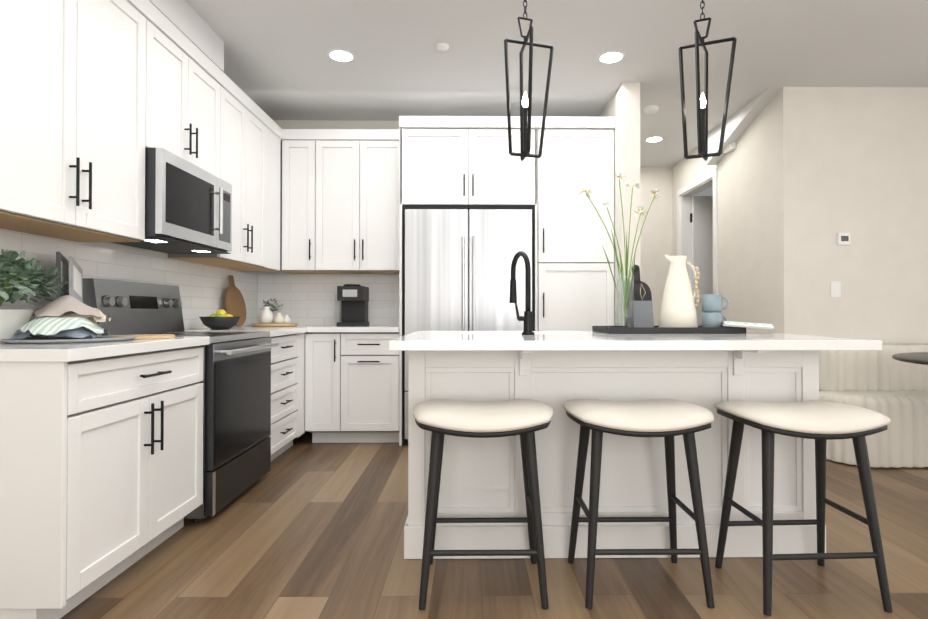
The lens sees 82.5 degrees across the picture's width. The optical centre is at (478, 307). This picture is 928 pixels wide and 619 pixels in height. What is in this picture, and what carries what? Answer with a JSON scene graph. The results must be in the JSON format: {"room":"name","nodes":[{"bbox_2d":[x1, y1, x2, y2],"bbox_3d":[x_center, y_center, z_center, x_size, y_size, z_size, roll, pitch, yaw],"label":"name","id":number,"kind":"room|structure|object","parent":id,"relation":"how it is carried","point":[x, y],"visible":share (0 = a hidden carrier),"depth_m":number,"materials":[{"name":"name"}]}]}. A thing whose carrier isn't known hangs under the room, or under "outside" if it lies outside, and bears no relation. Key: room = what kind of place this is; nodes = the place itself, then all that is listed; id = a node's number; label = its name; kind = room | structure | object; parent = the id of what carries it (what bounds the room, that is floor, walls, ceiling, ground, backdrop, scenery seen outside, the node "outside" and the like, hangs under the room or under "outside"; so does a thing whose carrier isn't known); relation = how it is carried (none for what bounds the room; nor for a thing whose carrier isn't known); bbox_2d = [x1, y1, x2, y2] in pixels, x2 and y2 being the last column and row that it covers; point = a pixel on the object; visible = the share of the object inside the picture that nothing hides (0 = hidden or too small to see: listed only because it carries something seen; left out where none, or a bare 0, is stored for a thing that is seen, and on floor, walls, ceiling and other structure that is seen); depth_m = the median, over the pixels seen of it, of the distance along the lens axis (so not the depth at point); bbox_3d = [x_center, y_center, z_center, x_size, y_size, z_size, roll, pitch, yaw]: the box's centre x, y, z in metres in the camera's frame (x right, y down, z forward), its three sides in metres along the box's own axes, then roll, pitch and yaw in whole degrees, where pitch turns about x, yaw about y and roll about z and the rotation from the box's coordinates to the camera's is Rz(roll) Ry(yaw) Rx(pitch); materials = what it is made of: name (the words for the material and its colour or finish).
{"room":"kitchen","nodes":[
{"label":"kitchen","id":0,"kind":"room"},
{"bbox_2d":[0,228,256,329],"bbox_3d":[-1.976,-0.329,1.025,0.100,2.750,7.570,0,-1,-1],"label":"wall","id":1,"kind":"structure","parent":0,"point":[131,249],"depth_m":2.97,"materials":[{"name":"paint"}]},
{"bbox_2d":[0,0,159,241],"bbox_3d":[-1.773,-0.911,2.141,0.328,1.175,0.975,0,-1,-1],"label":"upper cabinet","id":2,"kind":"object","parent":1,"relation":"attached to","point":[97,97],"depth_m":2.14,"materials":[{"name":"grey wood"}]},
{"bbox_2d":[0,229,257,336],"bbox_3d":[-1.947,0.128,3.177,0.006,0.874,3.041,0,-1,-1],"label":"backsplash","id":3,"kind":"structure","parent":1,"relation":"attached to","point":[202,288],"depth_m":3.05,"materials":[{"name":"tile"}]},
{"bbox_2d":[160,12,223,179],"bbox_3d":[-1.782,-1.134,2.949,0.328,0.715,0.759,0,-1,-1],"label":"upper cabinet","id":4,"kind":"object","parent":1,"relation":"attached to","point":[191,85],"depth_m":2.96,"materials":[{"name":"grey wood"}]},
{"bbox_2d":[111,148,231,253],"bbox_3d":[-1.721,-0.555,2.945,0.449,0.438,0.752,0,-1,-1],"label":"over-the-range microwave","id":5,"kind":"object","parent":4,"relation":"attached to","point":[188,207],"visible":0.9,"depth_m":2.81,"materials":[{"name":"grey metal"}]},
{"bbox_2d":[168,73,267,267],"bbox_3d":[-1.791,-0.898,3.667,0.328,1.175,0.803,0,-1,-1],"label":"upper cabinet","id":6,"kind":"object","parent":1,"relation":"attached to","point":[245,123],"depth_m":3.70,"materials":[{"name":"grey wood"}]},
{"bbox_2d":[227,116,281,270],"bbox_3d":[-1.797,-0.893,4.207,0.328,1.175,0.397,0,-1,-1],"label":"upper cabinet","id":7,"kind":"object","parent":1,"relation":"attached to","point":[274,130],"depth_m":4.22,"materials":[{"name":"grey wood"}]},
{"bbox_2d":[149,0,223,71],"bbox_3d":[-1.748,-1.615,0.304,0.340,0.190,6.100,0,-1,-1],"label":"soffit","id":8,"kind":"object","parent":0,"point":[188,22],"depth_m":3.00,"materials":[{"name":"white paint"}]},
{"bbox_2d":[257,120,399,333],"bbox_3d":[-0.454,-0.295,4.777,3.030,2.750,0.100,0,-1,-1],"label":"wall","id":9,"kind":"structure","parent":0,"point":[309,124],"depth_m":4.73,"materials":[{"name":"paint"}]},
{"bbox_2d":[258,274,398,324],"bbox_3d":[-1.290,-0.069,4.712,1.339,0.453,0.006,0,-1,-1],"label":"backsplash","id":10,"kind":"structure","parent":9,"relation":"attached to","point":[307,299],"depth_m":4.71,"materials":[{"name":"tile"}]},
{"bbox_2d":[280,129,399,273],"bbox_3d":[-1.137,-0.888,4.540,1.036,1.179,0.366,0,-1,-1],"label":"upper cabinet","id":11,"kind":"object","parent":9,"relation":"attached to","point":[339,199],"visible":0.85,"depth_m":4.40,"materials":[{"name":"white wood"}]},
{"bbox_2d":[60,431,927,618],"bbox_3d":[1.340,1.078,1.790,6.750,0.050,9.250,0,-1,-1],"label":"floor","id":12,"kind":"structure","parent":0,"point":[305,527],"depth_m":2.11,"materials":[{"name":"brown wood"}]},
{"bbox_2d":[0,345,203,618],"bbox_3d":[-1.628,0.615,2.109,0.618,0.878,0.883,0,-1,-1],"label":"base cabinet","id":13,"kind":"object","parent":12,"relation":"on","point":[101,464],"depth_m":1.81,"materials":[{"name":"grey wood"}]},
{"bbox_2d":[0,337,209,364],"bbox_3d":[-1.615,0.156,2.108,0.643,0.040,0.896,0,-1,-1],"label":"countertop","id":14,"kind":"structure","parent":13,"relation":"on","point":[87,351],"depth_m":1.85,"materials":[{"name":"white stone"}]},
{"bbox_2d":[0,249,174,343],"bbox_3d":[-1.643,-0.053,2.138,0.548,0.377,0.739,0,-1,-1],"label":"decorations","id":15,"kind":"object","parent":14,"relation":"on","point":[67,315],"visible":1,"depth_m":2.06},
{"bbox_2d":[82,278,278,522],"bbox_3d":[-1.581,0.462,2.937,0.710,1.198,0.748,0,-1,-1],"label":"range","id":16,"kind":"object","parent":12,"relation":"on","point":[236,381],"visible":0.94,"depth_m":2.82,"materials":[{"name":"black metal"}]},
{"bbox_2d":[175,333,299,460],"bbox_3d":[-1.645,0.628,3.627,0.618,0.878,0.613,0,-1,-1],"label":"base cabinet","id":17,"kind":"object","parent":12,"relation":"on","point":[285,358],"depth_m":3.67,"materials":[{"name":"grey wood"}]},
{"bbox_2d":[185,325,325,336],"bbox_3d":[-1.637,0.173,4.015,0.643,0.040,1.384,0,-1,-1],"label":"countertop","id":18,"kind":"structure","parent":17,"relation":"on","point":[282,331],"depth_m":3.68,"materials":[{"name":"white stone"}]},
{"bbox_2d":[199,275,245,328],"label":"fruit bowl","id":19,"kind":"object","parent":18,"relation":"on","point":[235,305],"depth_m":3.98,"materials":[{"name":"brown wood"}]},
{"bbox_2d":[251,298,297,326],"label":"tray","id":20,"kind":"object","parent":18,"relation":"on","point":[266,317],"depth_m":4.28,"materials":[{"name":"white ceramic"}]},
{"bbox_2d":[300,333,304,435],"bbox_3d":[-1.650,0.632,4.019,0.618,0.878,0.172,0,-1,-1],"label":"strip","id":21,"kind":"object","parent":12,"relation":"on","point":[302,335],"depth_m":4.04,"materials":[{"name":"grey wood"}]},
{"bbox_2d":[305,325,398,442],"bbox_3d":[-0.978,0.615,4.383,0.724,0.918,0.656,0,-1,-1],"label":"base cabinet","id":22,"kind":"object","parent":12,"relation":"on","point":[351,384],"visible":0.96,"depth_m":4.10,"materials":[{"name":"white wood"}]},
{"bbox_2d":[335,284,368,325],"bbox_3d":[-1.073,-0.017,4.477,0.255,0.345,0.262,0,-1,-1],"label":"coffee maker","id":23,"kind":"object","parent":22,"relation":"on","point":[353,299],"visible":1,"depth_m":4.47,"materials":[{"name":"black plastic"}]},
{"bbox_2d":[405,209,531,440],"bbox_3d":[-0.076,0.157,4.352,0.983,1.833,0.671,0,-1,-1],"label":"fridge","id":24,"kind":"object","parent":12,"relation":"on","point":[458,262],"visible":0.44,"depth_m":4.08,"materials":[{"name":"grey metal"}]},
{"bbox_2d":[413,399,552,609],"bbox_3d":[0.018,0.711,2.018,0.528,0.687,0.390,0,-1,-1],"label":"stool","id":25,"kind":"object","parent":12,"relation":"on","point":[524,419],"visible":1,"depth_m":1.88,"materials":[{"name":"white"}]},
{"bbox_2d":[399,116,614,445],"bbox_3d":[0.225,-0.202,4.404,1.678,2.553,0.656,0,-1,-1],"label":"tall cabinet","id":26,"kind":"object","parent":12,"relation":"on","point":[458,162],"visible":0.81,"depth_m":4.13,"materials":[{"name":"white wood"}]},
{"bbox_2d":[404,351,825,558],"bbox_3d":[0.578,0.612,2.477,1.782,0.891,0.888,0,-1,-1],"label":"kitchen island","id":27,"kind":"object","parent":12,"relation":"on","point":[483,477],"depth_m":2.25,"materials":[{"name":"white wood"}]},
{"bbox_2d":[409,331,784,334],"bbox_3d":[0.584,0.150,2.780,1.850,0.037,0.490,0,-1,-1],"label":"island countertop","id":28,"kind":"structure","parent":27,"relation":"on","point":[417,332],"depth_m":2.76,"materials":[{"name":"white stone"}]},
{"bbox_2d":[509,251,533,334],"bbox_3d":[0.209,-0.071,2.534,0.106,0.400,0.203,0,-1,-1],"label":"faucet","id":29,"kind":"object","parent":28,"relation":"on","point":[526,318],"visible":1,"depth_m":2.46,"materials":[{"name":"black metal"}]},
{"bbox_2d":[389,335,881,350],"bbox_3d":[0.590,0.146,2.255,1.850,0.037,0.560,0,-1,-1],"label":"island countertop","id":30,"kind":"structure","parent":27,"relation":"on","point":[406,342],"depth_m":1.98,"materials":[{"name":"white stone"}]},
{"bbox_2d":[580,172,773,333],"bbox_3d":[1.031,-0.289,2.728,0.994,0.839,0.458,0,-1,-1],"label":"decorations","id":31,"kind":"object","parent":30,"relation":"on","point":[679,306],"visible":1,"depth_m":2.73,"materials":[{"name":"ceramic"},{"name":"wood"},{"name":"paper"}]},
{"bbox_2d":[564,399,714,608],"bbox_3d":[0.601,0.712,2.025,0.528,0.687,0.390,0,-1,-1],"label":"stool","id":32,"kind":"object","parent":12,"relation":"on","point":[668,420],"visible":1,"depth_m":1.90,"materials":[{"name":"white"}]},
{"bbox_2d":[715,400,892,615],"bbox_3d":[1.198,0.711,1.992,0.528,0.687,0.391,0,-1,-1],"label":"stool","id":33,"kind":"object","parent":12,"relation":"on","point":[821,422],"visible":1,"depth_m":1.87,"materials":[{"name":"white"}]},
{"bbox_2d":[819,344,927,467],"bbox_3d":[3.433,0.662,3.738,2.030,0.792,0.502,0,-1,-1],"label":"sofa","id":34,"kind":"object","parent":12,"relation":"on","point":[883,382],"visible":0.65,"depth_m":3.65,"materials":[{"name":"beige fabric"}]},
{"bbox_2d":[892,352,927,364],"bbox_3d":[3.023,0.676,2.908,1.170,0.770,1.170,0,-1,-1],"label":"round dining table","id":35,"kind":"object","parent":12,"relation":"on","point":[918,358],"visible":1,"depth_m":3.09,"materials":[{"name":"grey"}]},
{"bbox_2d":[186,0,927,166],"bbox_3d":[1.340,-1.722,1.815,6.750,0.050,9.250,0,-1,-1],"label":"ceiling","id":36,"kind":"structure","parent":0,"point":[280,63],"depth_m":3.50,"materials":[{"name":"white paint"}]},
{"bbox_2d":[328,49,354,61],"bbox_3d":[-0.914,-1.679,3.534,0.174,0.004,0.174,0,-1,-1],"label":"recessed light","id":37,"kind":"object","parent":36,"relation":"in","point":[339,55],"visible":1,"depth_m":3.52,"materials":[{"name":"white plastic"}]},
{"bbox_2d":[436,43,448,50],"bbox_3d":[-0.229,-1.671,3.402,0.084,0.022,0.084,0,-1,-1],"label":"smoke detector","id":38,"kind":"object","parent":36,"relation":"attached to","point":[442,46],"visible":1,"depth_m":3.38,"materials":[{"name":"white plastic"}]},
{"bbox_2d":[504,0,553,160],"bbox_3d":[0.233,-1.199,2.486,0.165,0.982,0.224,0,-1,33],"label":"pendant light","id":39,"kind":"object","parent":36,"relation":"hanging from","point":[525,133],"visible":1,"depth_m":2.48,"materials":[{"name":"black metal"}]},
{"bbox_2d":[598,51,624,63],"bbox_3d":[0.895,-1.679,3.555,0.174,0.004,0.174,0,-1,-1],"label":"recessed light","id":40,"kind":"object","parent":36,"relation":"in","point":[609,57],"visible":1,"depth_m":3.55,"materials":[{"name":"white plastic"}]},
{"bbox_2d":[643,105,658,113],"bbox_3d":[1.455,-1.656,4.441,0.128,0.034,0.128,0,-1,-1],"label":"smoke detector","id":41,"kind":"object","parent":36,"relation":"attached to","point":[652,109],"visible":1,"depth_m":4.40,"materials":[{"name":"white plastic"}]},
{"bbox_2d":[645,136,662,141],"bbox_3d":[1.746,-1.664,5.245,0.174,0.004,0.174,0,-1,-1],"label":"recessed light","id":42,"kind":"object","parent":36,"relation":"in","point":[654,139],"visible":1,"depth_m":5.24,"materials":[{"name":"white plastic"}]},
{"bbox_2d":[678,0,736,160],"bbox_3d":[1.066,-1.199,2.490,0.228,0.982,0.162,0,-1,-18],"label":"pendant light","id":43,"kind":"object","parent":36,"relation":"hanging from","point":[702,121],"visible":1,"depth_m":2.49,"materials":[{"name":"black metal"}]},
{"bbox_2d":[599,83,640,325],"bbox_3d":[1.128,-0.293,5.080,0.140,2.750,2.290,0,-1,-1],"label":"wall","id":44,"kind":"structure","parent":0,"point":[622,107],"depth_m":3.94,"materials":[{"name":"paint"}]},
{"bbox_2d":[640,167,671,325],"bbox_3d":[1.799,-0.282,6.283,1.230,2.750,0.100,0,-1,-1],"label":"wall","id":45,"kind":"structure","parent":0,"point":[656,240],"depth_m":6.24,"materials":[{"name":"paint"}]},
{"bbox_2d":[672,87,799,334],"bbox_3d":[2.367,-0.292,5.125,0.120,2.750,2.230,0,-1,-1],"label":"wall","id":46,"kind":"structure","parent":0,"point":[758,226],"depth_m":4.32,"materials":[{"name":"paint"}]},
{"bbox_2d":[677,168,717,325],"bbox_3d":[2.755,-0.129,5.548,0.935,2.430,0.910,0,-1,-1],"label":"door frame","id":47,"kind":"structure","parent":46,"relation":"attached to","point":[697,231],"depth_m":5.38,"materials":[{"name":"white wood"}]},
{"bbox_2d":[724,142,735,152],"bbox_3d":[2.286,-1.470,4.809,0.049,0.100,0.140,0,-1,-1],"label":"fire alarm strobe","id":48,"kind":"object","parent":46,"relation":"attached to","point":[730,147],"visible":0.73,"depth_m":4.76,"materials":[{"name":"white plastic"}]},
{"bbox_2d":[706,88,780,164],"bbox_3d":[2.264,-1.527,4.579,0.100,0.290,1.080,0,-1,-1],"label":"ceiling soffit","id":49,"kind":"structure","parent":0,"point":[740,121],"depth_m":4.56,"materials":[{"name":"white paint"}]},
{"bbox_2d":[799,87,927,343],"bbox_3d":[3.514,-0.302,4.083,2.150,2.750,0.120,0,-1,-1],"label":"wall","id":50,"kind":"structure","parent":0,"point":[863,166],"depth_m":4.02,"materials":[{"name":"paint"}]},
{"bbox_2d":[831,281,840,296],"bbox_3d":[2.712,-0.136,4.006,0.073,0.118,0.010,0,-1,-1],"label":"switch plate","id":51,"kind":"object","parent":50,"relation":"attached to","point":[835,288],"visible":1,"depth_m":4.00,"materials":[{"name":"white plastic"}]},
{"bbox_2d":[837,233,850,244],"bbox_3d":[2.770,-0.517,4.004,0.090,0.090,0.022,0,-1,-1],"label":"thermostat","id":52,"kind":"object","parent":50,"relation":"attached to","point":[843,238],"visible":0.98,"depth_m":3.99,"materials":[{"name":"white plastic"}]}
]}

